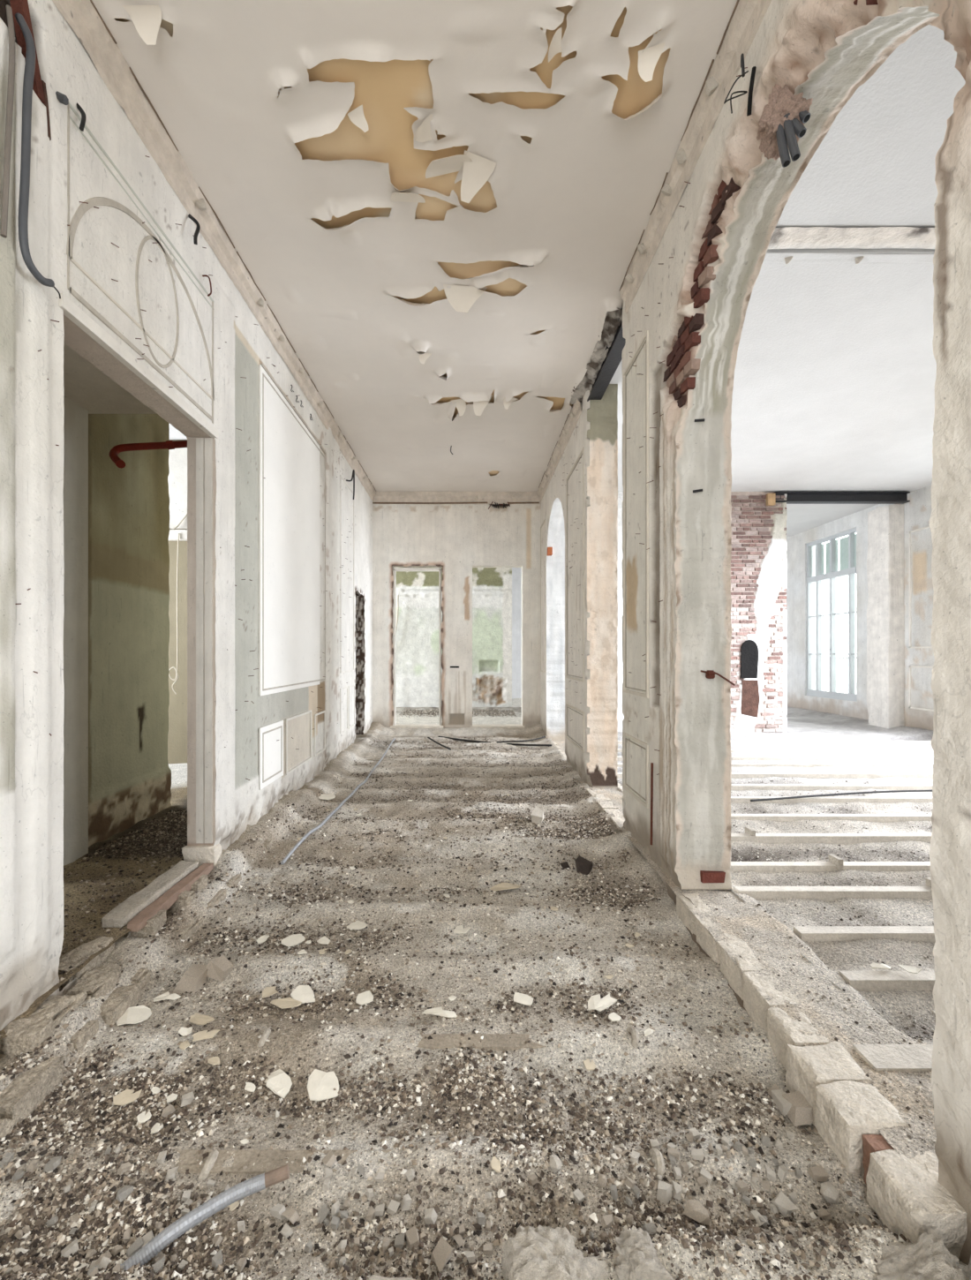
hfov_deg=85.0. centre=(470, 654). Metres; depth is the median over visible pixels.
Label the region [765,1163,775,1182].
stone
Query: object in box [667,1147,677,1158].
stone
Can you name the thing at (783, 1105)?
stone
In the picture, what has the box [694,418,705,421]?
wooden dowel
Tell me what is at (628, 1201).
stone
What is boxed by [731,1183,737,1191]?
stone
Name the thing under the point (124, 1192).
stone
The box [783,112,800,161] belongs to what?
stub
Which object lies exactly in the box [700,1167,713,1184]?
stone
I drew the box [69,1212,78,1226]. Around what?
stone
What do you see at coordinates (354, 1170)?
stone
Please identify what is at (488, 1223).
stone
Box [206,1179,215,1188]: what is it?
stone
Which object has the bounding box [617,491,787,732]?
wall
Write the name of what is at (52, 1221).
stone
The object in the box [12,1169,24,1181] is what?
stone
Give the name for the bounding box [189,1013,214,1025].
flake
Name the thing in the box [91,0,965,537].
ceiling
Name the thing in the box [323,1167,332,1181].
stone
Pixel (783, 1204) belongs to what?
stone
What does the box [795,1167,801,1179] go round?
stone
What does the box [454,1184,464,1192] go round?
stone
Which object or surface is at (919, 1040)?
gravel
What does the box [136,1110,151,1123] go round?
flake
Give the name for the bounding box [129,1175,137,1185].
stone
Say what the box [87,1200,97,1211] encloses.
stone
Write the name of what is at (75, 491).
wall
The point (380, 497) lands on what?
crown molding
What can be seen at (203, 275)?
wire curl
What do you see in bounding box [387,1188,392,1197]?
stone
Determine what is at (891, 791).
cable
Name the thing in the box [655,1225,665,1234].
stone
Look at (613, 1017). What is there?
chip
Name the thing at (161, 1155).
stone
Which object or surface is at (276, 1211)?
stone
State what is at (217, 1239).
stone
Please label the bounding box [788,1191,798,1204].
stone
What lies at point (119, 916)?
board
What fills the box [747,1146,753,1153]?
stone
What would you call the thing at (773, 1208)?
stone
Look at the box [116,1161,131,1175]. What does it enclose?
stone
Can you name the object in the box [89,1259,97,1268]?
stone
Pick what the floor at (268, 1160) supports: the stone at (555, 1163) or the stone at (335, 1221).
the stone at (555, 1163)
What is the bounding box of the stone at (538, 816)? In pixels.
[530,805,544,824]
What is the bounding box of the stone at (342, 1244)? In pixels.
[338,1239,346,1251]
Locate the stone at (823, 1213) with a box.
[817,1208,830,1219]
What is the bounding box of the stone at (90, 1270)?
[86,1264,98,1275]
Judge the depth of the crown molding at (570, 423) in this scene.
6.96 m
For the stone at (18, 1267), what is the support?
on the gravel at (32, 1262)
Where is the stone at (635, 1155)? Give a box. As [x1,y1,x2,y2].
[629,1150,639,1162]
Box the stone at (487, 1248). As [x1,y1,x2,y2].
[482,1242,492,1254]
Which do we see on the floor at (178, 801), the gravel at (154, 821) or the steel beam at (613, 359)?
the gravel at (154, 821)
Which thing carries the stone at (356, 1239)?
on the gravel at (32, 1262)
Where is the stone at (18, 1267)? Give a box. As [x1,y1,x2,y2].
[11,1264,22,1272]
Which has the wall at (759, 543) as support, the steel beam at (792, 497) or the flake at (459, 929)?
the steel beam at (792, 497)
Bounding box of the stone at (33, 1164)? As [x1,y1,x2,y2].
[25,1159,39,1172]
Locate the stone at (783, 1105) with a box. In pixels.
[771,1089,791,1114]
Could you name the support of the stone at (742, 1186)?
on the floor at (268, 1160)
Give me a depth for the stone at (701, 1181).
1.54 m
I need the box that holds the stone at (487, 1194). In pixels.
[483,1191,491,1198]
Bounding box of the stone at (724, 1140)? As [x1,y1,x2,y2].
[720,1135,729,1145]
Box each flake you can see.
[112,1088,142,1105]
[115,1005,151,1025]
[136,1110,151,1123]
[150,1086,160,1094]
[150,1122,163,1134]
[153,991,180,1001]
[165,1093,177,1102]
[178,1026,192,1036]
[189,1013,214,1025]
[192,1029,219,1041]
[207,1056,219,1065]
[227,1199,239,1211]
[240,1138,248,1144]
[244,1082,255,1091]
[256,935,269,943]
[262,986,277,997]
[266,1069,292,1098]
[270,997,301,1008]
[281,933,305,946]
[290,985,315,1003]
[307,1069,338,1100]
[316,936,330,944]
[318,793,335,799]
[346,920,368,929]
[355,990,373,1005]
[421,1006,457,1017]
[453,925,469,933]
[489,882,520,891]
[490,1156,501,1172]
[513,992,533,1005]
[587,993,617,1011]
[626,1026,639,1048]
[643,1028,653,1036]
[648,1147,665,1178]
[869,962,890,969]
[898,964,921,973]
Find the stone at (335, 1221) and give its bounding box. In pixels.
[331,1215,340,1230]
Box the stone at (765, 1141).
[760,1135,770,1146]
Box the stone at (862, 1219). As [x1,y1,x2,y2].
[858,1215,871,1227]
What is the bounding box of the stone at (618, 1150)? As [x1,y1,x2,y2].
[614,1145,622,1155]
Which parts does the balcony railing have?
handrail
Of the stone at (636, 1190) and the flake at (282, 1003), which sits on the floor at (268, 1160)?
the flake at (282, 1003)
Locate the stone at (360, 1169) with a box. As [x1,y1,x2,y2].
[357,1165,363,1174]
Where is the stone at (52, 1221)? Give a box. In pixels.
[45,1215,58,1227]
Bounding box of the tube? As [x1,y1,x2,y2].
[280,737,395,864]
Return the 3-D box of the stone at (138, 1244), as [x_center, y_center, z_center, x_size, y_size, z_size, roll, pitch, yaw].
[-0.875,1.546,1.378,0.026,0.022,0.036,0,0,37]
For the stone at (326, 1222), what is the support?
on the floor at (268, 1160)
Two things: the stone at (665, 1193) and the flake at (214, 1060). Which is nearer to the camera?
the stone at (665, 1193)
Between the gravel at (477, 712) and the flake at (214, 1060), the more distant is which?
the gravel at (477, 712)
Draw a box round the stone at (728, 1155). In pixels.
[725,1152,731,1158]
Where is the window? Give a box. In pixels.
[806,527,857,701]
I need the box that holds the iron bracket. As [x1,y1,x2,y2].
[700,670,735,685]
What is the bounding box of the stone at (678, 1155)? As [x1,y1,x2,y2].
[675,1152,680,1159]
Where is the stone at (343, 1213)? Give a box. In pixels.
[339,1210,348,1218]
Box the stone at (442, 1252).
[430,1236,452,1272]
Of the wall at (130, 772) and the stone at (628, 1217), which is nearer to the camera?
the stone at (628, 1217)
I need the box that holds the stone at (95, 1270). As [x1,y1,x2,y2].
[88,1267,98,1277]
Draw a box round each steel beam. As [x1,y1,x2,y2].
[587,317,625,401]
[772,491,910,504]
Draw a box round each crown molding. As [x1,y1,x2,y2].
[52,0,376,501]
[372,491,540,504]
[536,399,582,502]
[619,0,771,314]
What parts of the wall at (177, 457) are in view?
white panel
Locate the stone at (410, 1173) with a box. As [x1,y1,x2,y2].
[405,1167,414,1182]
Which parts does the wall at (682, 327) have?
panel moulding, panel moulding, panel moulding, panel moulding, panel moulding, panel moulding, panel moulding, panel moulding, panel moulding, panel moulding, panel moulding, panel moulding, panel moulding, panel moulding, panel moulding, panel moulding, panel moulding, panel moulding, panel moulding, panel moulding, panel moulding, panel moulding, panel moulding, panel moulding, panel moulding, panel moulding, panel moulding, panel moulding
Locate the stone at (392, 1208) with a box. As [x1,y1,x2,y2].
[387,1199,399,1215]
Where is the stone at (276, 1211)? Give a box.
[270,1203,286,1219]
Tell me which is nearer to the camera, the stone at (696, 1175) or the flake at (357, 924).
the stone at (696, 1175)
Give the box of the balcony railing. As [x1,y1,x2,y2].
[821,656,856,693]
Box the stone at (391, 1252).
[387,1246,394,1257]
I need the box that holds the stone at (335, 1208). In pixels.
[331,1200,339,1217]
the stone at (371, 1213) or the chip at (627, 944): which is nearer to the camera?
the stone at (371, 1213)
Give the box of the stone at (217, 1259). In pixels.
[211,1249,222,1270]
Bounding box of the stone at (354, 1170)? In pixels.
[351,1167,357,1174]
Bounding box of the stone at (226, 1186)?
[220,1183,229,1192]
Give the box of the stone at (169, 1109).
[161,1104,175,1117]
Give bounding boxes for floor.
[0,722,967,1279]
[0,763,187,1039]
[396,698,967,1260]
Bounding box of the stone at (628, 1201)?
[625,1196,632,1206]
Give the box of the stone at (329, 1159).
[321,1149,336,1167]
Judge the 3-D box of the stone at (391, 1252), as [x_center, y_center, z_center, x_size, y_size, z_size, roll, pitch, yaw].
[-0.206,1.561,1.384,0.018,0.016,0.012,0,0,-32]
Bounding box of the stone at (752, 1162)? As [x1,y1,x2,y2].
[746,1159,757,1167]
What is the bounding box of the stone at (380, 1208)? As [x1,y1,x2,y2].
[374,1203,384,1215]
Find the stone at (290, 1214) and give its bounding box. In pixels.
[282,1206,300,1224]
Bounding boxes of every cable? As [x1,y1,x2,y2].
[76,102,86,131]
[188,213,200,244]
[346,469,354,499]
[427,737,451,750]
[437,736,551,745]
[496,736,545,742]
[750,790,932,801]
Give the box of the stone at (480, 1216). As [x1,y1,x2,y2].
[476,1211,485,1225]
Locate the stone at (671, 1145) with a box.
[667,1142,677,1148]
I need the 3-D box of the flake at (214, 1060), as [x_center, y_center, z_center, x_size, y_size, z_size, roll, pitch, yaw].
[-0.979,1.551,2.019,0.042,0.010,0.044,0,0,-28]
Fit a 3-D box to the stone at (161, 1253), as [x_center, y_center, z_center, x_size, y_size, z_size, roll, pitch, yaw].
[-0.802,1.559,1.365,0.025,0.016,0.020,0,0,36]
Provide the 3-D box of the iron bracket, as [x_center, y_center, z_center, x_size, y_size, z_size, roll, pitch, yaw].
[1.442,0.140,3.093,0.193,0.090,0.076,0,0,21]
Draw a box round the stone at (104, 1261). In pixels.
[97,1256,110,1270]
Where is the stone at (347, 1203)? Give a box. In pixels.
[343,1199,350,1208]
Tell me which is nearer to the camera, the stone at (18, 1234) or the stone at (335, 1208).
the stone at (18, 1234)
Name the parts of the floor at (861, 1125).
sill stone, sill stone, sill stone, sill stone, sill stone, sill stone, sill stone, sill stone, sill stone, sill stone, sill stone, sill stone, sill stone, sill stone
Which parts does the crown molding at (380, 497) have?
dark rail, dark rail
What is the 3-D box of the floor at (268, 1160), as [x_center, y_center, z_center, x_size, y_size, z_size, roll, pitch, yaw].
[-0.310,1.440,3.160,3.100,0.532,12.320,0,0,0]
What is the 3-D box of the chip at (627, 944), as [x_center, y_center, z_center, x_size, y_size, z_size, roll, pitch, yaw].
[0.835,1.529,2.780,0.042,0.007,0.028,0,0,33]
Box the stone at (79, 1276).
[77,1272,82,1279]
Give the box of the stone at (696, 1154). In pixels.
[691,1148,704,1160]
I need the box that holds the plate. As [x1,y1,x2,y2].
[705,670,715,678]
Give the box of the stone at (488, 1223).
[484,1219,490,1230]
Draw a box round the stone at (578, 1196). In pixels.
[572,1188,585,1203]
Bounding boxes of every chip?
[178,1039,189,1050]
[297,948,307,954]
[318,948,326,954]
[448,995,456,1001]
[549,906,558,911]
[583,1058,595,1070]
[603,974,613,978]
[608,1012,621,1021]
[624,943,633,948]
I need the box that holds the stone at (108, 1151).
[105,1146,111,1154]
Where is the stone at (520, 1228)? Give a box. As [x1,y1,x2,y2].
[516,1225,524,1234]
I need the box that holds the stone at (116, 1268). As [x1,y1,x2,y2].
[112,1264,120,1272]
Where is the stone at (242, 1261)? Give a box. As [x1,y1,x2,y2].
[236,1257,246,1273]
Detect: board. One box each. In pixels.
[101,860,198,927]
[127,862,213,931]
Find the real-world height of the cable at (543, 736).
0.062 m
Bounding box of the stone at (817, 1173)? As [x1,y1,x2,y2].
[807,1165,828,1182]
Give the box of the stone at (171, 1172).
[165,1166,178,1181]
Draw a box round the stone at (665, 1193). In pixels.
[656,1179,672,1203]
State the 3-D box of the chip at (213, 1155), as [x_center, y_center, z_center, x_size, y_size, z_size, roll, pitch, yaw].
[-0.794,1.550,1.610,0.038,0.052,0.098,0,0,0]
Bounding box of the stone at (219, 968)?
[205,955,233,981]
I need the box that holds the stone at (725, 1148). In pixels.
[721,1144,728,1151]
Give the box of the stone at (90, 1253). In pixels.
[84,1249,97,1259]
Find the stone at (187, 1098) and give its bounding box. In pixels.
[180,1091,194,1106]
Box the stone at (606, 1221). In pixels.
[600,1213,612,1227]
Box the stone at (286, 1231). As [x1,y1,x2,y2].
[280,1223,293,1238]
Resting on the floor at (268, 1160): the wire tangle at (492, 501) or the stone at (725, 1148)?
the stone at (725, 1148)
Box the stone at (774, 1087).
[767,1083,780,1098]
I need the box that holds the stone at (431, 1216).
[424,1207,437,1224]
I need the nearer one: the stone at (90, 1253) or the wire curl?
the stone at (90, 1253)
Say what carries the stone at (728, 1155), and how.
on the floor at (268, 1160)
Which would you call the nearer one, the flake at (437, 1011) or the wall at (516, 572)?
the flake at (437, 1011)
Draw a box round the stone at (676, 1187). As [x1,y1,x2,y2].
[671,1181,681,1200]
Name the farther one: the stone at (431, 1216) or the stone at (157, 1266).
the stone at (431, 1216)
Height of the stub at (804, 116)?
0.127 m
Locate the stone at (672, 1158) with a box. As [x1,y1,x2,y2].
[669,1153,675,1166]
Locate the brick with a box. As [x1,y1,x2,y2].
[546,547,552,556]
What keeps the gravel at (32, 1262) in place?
on the floor at (268, 1160)
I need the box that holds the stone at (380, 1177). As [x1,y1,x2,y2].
[374,1172,384,1182]
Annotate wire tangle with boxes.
[488,501,510,509]
[723,53,756,116]
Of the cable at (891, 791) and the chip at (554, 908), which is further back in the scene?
the cable at (891, 791)
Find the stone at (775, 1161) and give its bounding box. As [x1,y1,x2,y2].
[771,1158,780,1167]
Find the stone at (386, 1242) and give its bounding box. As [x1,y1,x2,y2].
[381,1236,390,1252]
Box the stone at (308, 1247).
[304,1240,312,1253]
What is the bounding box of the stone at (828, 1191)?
[820,1181,838,1204]
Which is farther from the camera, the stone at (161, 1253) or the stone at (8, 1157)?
the stone at (8, 1157)
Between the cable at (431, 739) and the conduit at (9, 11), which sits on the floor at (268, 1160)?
the cable at (431, 739)
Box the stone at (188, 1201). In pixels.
[183,1197,192,1205]
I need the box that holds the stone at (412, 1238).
[405,1225,419,1250]
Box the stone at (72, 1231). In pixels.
[68,1227,78,1234]
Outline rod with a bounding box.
[649,762,653,844]
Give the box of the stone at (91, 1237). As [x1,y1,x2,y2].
[87,1234,94,1242]
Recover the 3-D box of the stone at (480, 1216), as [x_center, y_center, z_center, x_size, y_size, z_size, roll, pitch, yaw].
[0.029,1.562,1.463,0.020,0.032,0.028,0,0,-15]
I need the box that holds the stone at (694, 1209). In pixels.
[683,1199,710,1225]
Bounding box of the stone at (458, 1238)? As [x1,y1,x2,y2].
[452,1234,465,1246]
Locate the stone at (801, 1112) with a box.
[782,1091,813,1126]
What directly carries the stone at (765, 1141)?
on the floor at (268, 1160)
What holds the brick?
attached to the wall at (682, 327)
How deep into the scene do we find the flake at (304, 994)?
2.40 m
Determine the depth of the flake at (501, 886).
3.43 m
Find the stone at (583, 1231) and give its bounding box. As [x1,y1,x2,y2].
[580,1227,586,1236]
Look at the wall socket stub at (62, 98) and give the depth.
2.19 m
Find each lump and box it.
[367,1274,415,1279]
[500,1224,610,1279]
[612,1227,676,1279]
[873,1232,969,1279]
[890,1225,905,1237]
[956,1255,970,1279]
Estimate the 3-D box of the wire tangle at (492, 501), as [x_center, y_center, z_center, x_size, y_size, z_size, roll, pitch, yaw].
[0.497,-2.597,9.274,0.389,0.146,0.103,0,0,0]
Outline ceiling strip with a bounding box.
[762,226,935,263]
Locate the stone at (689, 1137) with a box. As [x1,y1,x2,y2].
[685,1131,693,1143]
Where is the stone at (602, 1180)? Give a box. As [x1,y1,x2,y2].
[597,1173,607,1188]
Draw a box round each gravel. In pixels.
[0,801,914,1279]
[56,808,187,985]
[293,735,608,822]
[399,708,516,717]
[617,776,935,1148]
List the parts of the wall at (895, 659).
panel moulding, panel moulding, panel moulding, panel moulding, panel moulding, panel moulding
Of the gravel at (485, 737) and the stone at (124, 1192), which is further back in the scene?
the gravel at (485, 737)
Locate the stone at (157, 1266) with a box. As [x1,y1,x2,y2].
[151,1257,165,1273]
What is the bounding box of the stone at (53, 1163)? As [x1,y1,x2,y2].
[43,1155,61,1172]
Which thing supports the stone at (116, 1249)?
on the gravel at (32, 1262)
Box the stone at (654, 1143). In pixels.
[649,1138,660,1148]
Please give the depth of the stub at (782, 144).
2.10 m
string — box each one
[168,533,179,694]
[172,513,187,529]
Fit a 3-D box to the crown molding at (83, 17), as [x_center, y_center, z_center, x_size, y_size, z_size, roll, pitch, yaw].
[-1.667,-2.751,5.245,0.108,0.177,8.091,0,0,0]
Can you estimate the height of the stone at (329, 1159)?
0.026 m
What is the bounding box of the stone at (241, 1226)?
[237,1219,245,1233]
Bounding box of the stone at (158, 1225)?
[154,1221,163,1229]
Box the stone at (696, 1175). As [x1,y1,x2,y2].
[693,1170,699,1179]
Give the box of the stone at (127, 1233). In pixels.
[122,1227,131,1243]
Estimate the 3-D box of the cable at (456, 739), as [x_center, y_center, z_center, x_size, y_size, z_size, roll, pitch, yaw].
[0.317,1.348,8.200,1.999,0.074,0.126,0,0,30]
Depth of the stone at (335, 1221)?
1.45 m
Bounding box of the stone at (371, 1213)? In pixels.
[364,1205,376,1221]
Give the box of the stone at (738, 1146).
[734,1141,743,1151]
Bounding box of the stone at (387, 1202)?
[384,1200,390,1209]
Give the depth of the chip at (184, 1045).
2.06 m
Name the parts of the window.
frame, frame, frame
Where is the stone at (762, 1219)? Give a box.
[758,1214,767,1227]
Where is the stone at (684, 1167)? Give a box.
[679,1161,688,1172]
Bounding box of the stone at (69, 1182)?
[65,1180,73,1186]
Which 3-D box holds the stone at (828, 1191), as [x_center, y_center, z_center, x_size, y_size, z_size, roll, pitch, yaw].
[1.021,1.537,1.506,0.048,0.056,0.045,0,0,19]
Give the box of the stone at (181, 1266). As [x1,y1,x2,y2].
[177,1259,188,1271]
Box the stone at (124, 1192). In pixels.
[115,1184,133,1202]
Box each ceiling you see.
[63,342,157,414]
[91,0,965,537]
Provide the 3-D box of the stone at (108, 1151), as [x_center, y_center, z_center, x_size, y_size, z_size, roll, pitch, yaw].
[-1.100,1.513,1.611,0.015,0.019,0.015,0,0,2]
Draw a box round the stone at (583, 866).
[574,855,593,874]
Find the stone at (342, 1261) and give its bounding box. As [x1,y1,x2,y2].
[338,1256,346,1266]
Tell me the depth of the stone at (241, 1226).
1.44 m
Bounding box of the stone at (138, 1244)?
[126,1236,143,1257]
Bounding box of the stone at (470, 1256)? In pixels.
[464,1250,475,1263]
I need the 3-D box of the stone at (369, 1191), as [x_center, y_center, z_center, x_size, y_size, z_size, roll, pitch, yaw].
[-0.288,1.549,1.521,0.019,0.022,0.018,0,0,-33]
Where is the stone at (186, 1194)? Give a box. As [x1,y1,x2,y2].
[180,1189,191,1202]
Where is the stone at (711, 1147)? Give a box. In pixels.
[707,1143,713,1150]
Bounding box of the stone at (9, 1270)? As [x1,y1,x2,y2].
[2,1267,11,1274]
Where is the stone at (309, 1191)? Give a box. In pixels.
[305,1188,312,1196]
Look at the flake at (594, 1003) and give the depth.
2.35 m
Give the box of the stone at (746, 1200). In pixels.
[742,1194,750,1205]
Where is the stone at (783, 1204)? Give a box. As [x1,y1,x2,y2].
[770,1191,798,1217]
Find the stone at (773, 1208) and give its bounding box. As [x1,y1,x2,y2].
[769,1203,778,1213]
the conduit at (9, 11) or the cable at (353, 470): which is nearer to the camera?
the conduit at (9, 11)
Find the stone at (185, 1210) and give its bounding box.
[180,1207,189,1215]
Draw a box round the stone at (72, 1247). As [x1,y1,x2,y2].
[60,1238,78,1257]
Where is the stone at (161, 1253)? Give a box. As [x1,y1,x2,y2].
[153,1250,164,1263]
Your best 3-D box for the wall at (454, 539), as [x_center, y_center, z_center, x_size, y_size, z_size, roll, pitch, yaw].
[-2.470,-0.525,9.345,8.060,4.650,0.310,0,0,0]
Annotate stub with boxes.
[55,90,68,105]
[775,123,790,167]
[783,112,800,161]
[792,118,806,137]
[798,110,810,123]
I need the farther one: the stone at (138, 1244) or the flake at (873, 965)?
the flake at (873, 965)
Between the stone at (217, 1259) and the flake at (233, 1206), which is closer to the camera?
the stone at (217, 1259)
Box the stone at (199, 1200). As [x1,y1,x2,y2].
[192,1197,202,1207]
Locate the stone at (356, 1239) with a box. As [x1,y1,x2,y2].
[353,1236,359,1246]
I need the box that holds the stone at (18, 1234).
[14,1229,22,1239]
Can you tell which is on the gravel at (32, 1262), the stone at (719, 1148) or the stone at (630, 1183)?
the stone at (630, 1183)
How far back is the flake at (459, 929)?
2.92 m
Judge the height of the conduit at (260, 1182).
0.106 m
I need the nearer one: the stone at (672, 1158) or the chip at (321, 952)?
the stone at (672, 1158)
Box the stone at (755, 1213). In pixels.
[750,1209,767,1226]
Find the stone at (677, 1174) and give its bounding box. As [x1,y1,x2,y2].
[673,1166,682,1179]
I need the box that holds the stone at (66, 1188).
[63,1183,71,1192]
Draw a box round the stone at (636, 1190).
[632,1185,639,1198]
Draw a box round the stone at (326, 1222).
[323,1218,329,1226]
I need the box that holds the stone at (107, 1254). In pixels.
[95,1251,112,1264]
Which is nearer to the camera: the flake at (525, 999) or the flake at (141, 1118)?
the flake at (141, 1118)
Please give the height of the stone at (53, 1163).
0.026 m
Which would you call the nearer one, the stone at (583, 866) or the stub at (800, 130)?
the stub at (800, 130)
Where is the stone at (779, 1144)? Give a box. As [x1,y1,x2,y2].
[775,1137,783,1149]
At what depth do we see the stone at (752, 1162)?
1.59 m
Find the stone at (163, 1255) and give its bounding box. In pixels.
[156,1253,165,1262]
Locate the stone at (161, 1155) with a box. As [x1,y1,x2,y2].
[156,1150,166,1163]
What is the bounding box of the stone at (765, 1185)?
[760,1180,769,1191]
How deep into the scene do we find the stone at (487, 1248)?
1.40 m
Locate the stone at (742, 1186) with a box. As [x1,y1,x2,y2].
[735,1180,749,1192]
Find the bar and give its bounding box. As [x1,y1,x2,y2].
[9,0,51,141]
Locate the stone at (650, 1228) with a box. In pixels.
[640,1222,656,1234]
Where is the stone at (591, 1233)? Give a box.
[588,1230,593,1238]
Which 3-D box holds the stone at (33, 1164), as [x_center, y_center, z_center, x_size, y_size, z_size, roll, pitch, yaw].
[-1.301,1.519,1.574,0.020,0.022,0.027,0,0,0]
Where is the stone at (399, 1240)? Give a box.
[394,1232,405,1249]
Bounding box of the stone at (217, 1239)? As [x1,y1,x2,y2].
[211,1234,223,1246]
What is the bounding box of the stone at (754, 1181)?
[751,1176,757,1186]
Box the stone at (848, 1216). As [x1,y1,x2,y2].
[845,1211,851,1219]
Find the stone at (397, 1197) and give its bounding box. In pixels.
[393,1193,400,1201]
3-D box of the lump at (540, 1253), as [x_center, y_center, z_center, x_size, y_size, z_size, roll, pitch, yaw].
[0.198,1.499,1.266,0.325,0.210,0.216,0,0,0]
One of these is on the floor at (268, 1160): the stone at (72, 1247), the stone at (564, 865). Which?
the stone at (564, 865)
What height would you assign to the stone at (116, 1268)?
0.013 m
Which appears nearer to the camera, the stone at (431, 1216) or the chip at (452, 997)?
the stone at (431, 1216)
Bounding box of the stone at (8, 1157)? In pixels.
[0,1152,15,1167]
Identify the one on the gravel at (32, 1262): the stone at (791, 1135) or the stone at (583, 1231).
the stone at (583, 1231)
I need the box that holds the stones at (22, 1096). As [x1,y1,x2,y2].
[0,828,278,1138]
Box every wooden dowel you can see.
[692,489,703,492]
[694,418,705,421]
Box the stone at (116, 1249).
[111,1244,123,1256]
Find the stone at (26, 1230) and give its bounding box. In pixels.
[22,1225,30,1234]
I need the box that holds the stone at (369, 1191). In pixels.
[366,1188,373,1199]
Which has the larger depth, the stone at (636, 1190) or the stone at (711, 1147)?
the stone at (711, 1147)
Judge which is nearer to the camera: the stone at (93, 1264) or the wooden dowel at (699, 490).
the stone at (93, 1264)
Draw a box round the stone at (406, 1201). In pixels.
[400,1193,411,1211]
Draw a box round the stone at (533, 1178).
[527,1174,538,1185]
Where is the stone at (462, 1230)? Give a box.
[459,1224,465,1234]
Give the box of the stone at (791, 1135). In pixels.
[785,1129,794,1139]
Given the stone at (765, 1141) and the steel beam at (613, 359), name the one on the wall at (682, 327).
the steel beam at (613, 359)
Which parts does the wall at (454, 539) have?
door sill, door sill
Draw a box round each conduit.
[0,4,15,238]
[15,13,60,298]
[120,1163,289,1270]
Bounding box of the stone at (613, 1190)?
[609,1184,617,1201]
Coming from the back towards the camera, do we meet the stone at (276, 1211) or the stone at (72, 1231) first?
the stone at (276, 1211)
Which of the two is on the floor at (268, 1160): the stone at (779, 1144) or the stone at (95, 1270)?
the stone at (779, 1144)
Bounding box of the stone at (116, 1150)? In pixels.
[113,1145,120,1152]
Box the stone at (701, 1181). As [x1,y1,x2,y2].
[696,1174,707,1187]
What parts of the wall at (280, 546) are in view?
panel moulding, panel moulding, white panel, panel moulding, panel moulding, panel moulding, panel moulding, white panel, panel moulding, panel moulding, panel moulding, panel moulding, panel moulding, panel moulding, panel moulding, panel moulding, panel moulding, panel moulding, panel moulding, panel moulding, panel moulding, panel moulding, panel moulding, panel moulding, panel moulding, panel moulding, panel moulding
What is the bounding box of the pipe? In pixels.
[109,440,187,468]
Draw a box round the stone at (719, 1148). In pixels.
[715,1144,722,1154]
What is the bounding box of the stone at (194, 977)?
[172,963,208,993]
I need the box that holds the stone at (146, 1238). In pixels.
[141,1230,154,1247]
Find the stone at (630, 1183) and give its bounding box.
[624,1174,636,1189]
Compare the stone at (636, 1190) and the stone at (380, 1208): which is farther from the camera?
the stone at (636, 1190)
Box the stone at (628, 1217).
[625,1213,632,1225]
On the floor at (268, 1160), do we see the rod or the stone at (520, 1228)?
the stone at (520, 1228)
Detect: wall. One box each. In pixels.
[0,0,373,1054]
[62,395,88,865]
[88,414,171,846]
[167,439,187,763]
[372,504,540,728]
[395,566,511,707]
[512,567,521,698]
[540,0,970,1264]
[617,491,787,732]
[785,484,934,730]
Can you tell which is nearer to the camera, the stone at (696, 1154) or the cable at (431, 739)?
the stone at (696, 1154)
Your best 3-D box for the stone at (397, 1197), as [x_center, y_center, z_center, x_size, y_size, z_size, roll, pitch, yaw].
[-0.209,1.552,1.511,0.016,0.015,0.011,0,0,26]
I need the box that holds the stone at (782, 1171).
[777,1164,788,1182]
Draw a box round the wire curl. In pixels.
[202,274,211,296]
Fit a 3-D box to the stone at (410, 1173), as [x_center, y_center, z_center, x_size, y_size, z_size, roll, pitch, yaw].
[-0.176,1.527,1.556,0.032,0.026,0.022,0,0,-29]
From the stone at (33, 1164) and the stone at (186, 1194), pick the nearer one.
the stone at (186, 1194)
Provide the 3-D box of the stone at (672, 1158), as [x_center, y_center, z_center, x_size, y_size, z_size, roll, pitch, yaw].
[0.611,1.530,1.603,0.017,0.016,0.034,0,0,21]
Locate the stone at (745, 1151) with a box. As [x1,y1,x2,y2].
[741,1144,748,1154]
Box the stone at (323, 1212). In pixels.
[316,1203,329,1223]
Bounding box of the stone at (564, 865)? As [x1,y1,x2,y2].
[560,861,570,868]
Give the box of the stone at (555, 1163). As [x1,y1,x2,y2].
[549,1155,561,1173]
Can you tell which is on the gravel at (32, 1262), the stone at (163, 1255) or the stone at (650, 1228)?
the stone at (163, 1255)
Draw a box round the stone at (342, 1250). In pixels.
[338,1248,345,1255]
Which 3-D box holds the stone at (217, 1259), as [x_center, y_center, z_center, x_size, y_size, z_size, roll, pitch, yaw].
[-0.647,1.558,1.360,0.019,0.027,0.028,0,0,32]
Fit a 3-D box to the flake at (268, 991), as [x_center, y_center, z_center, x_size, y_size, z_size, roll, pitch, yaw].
[-0.921,1.544,2.427,0.064,0.014,0.062,0,0,-26]
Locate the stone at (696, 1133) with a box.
[688,1127,700,1137]
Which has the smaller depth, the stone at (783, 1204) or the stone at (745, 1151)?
the stone at (783, 1204)
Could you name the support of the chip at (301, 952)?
on the floor at (268, 1160)
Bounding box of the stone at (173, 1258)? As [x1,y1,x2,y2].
[170,1253,177,1263]
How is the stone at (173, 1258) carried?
on the gravel at (32, 1262)

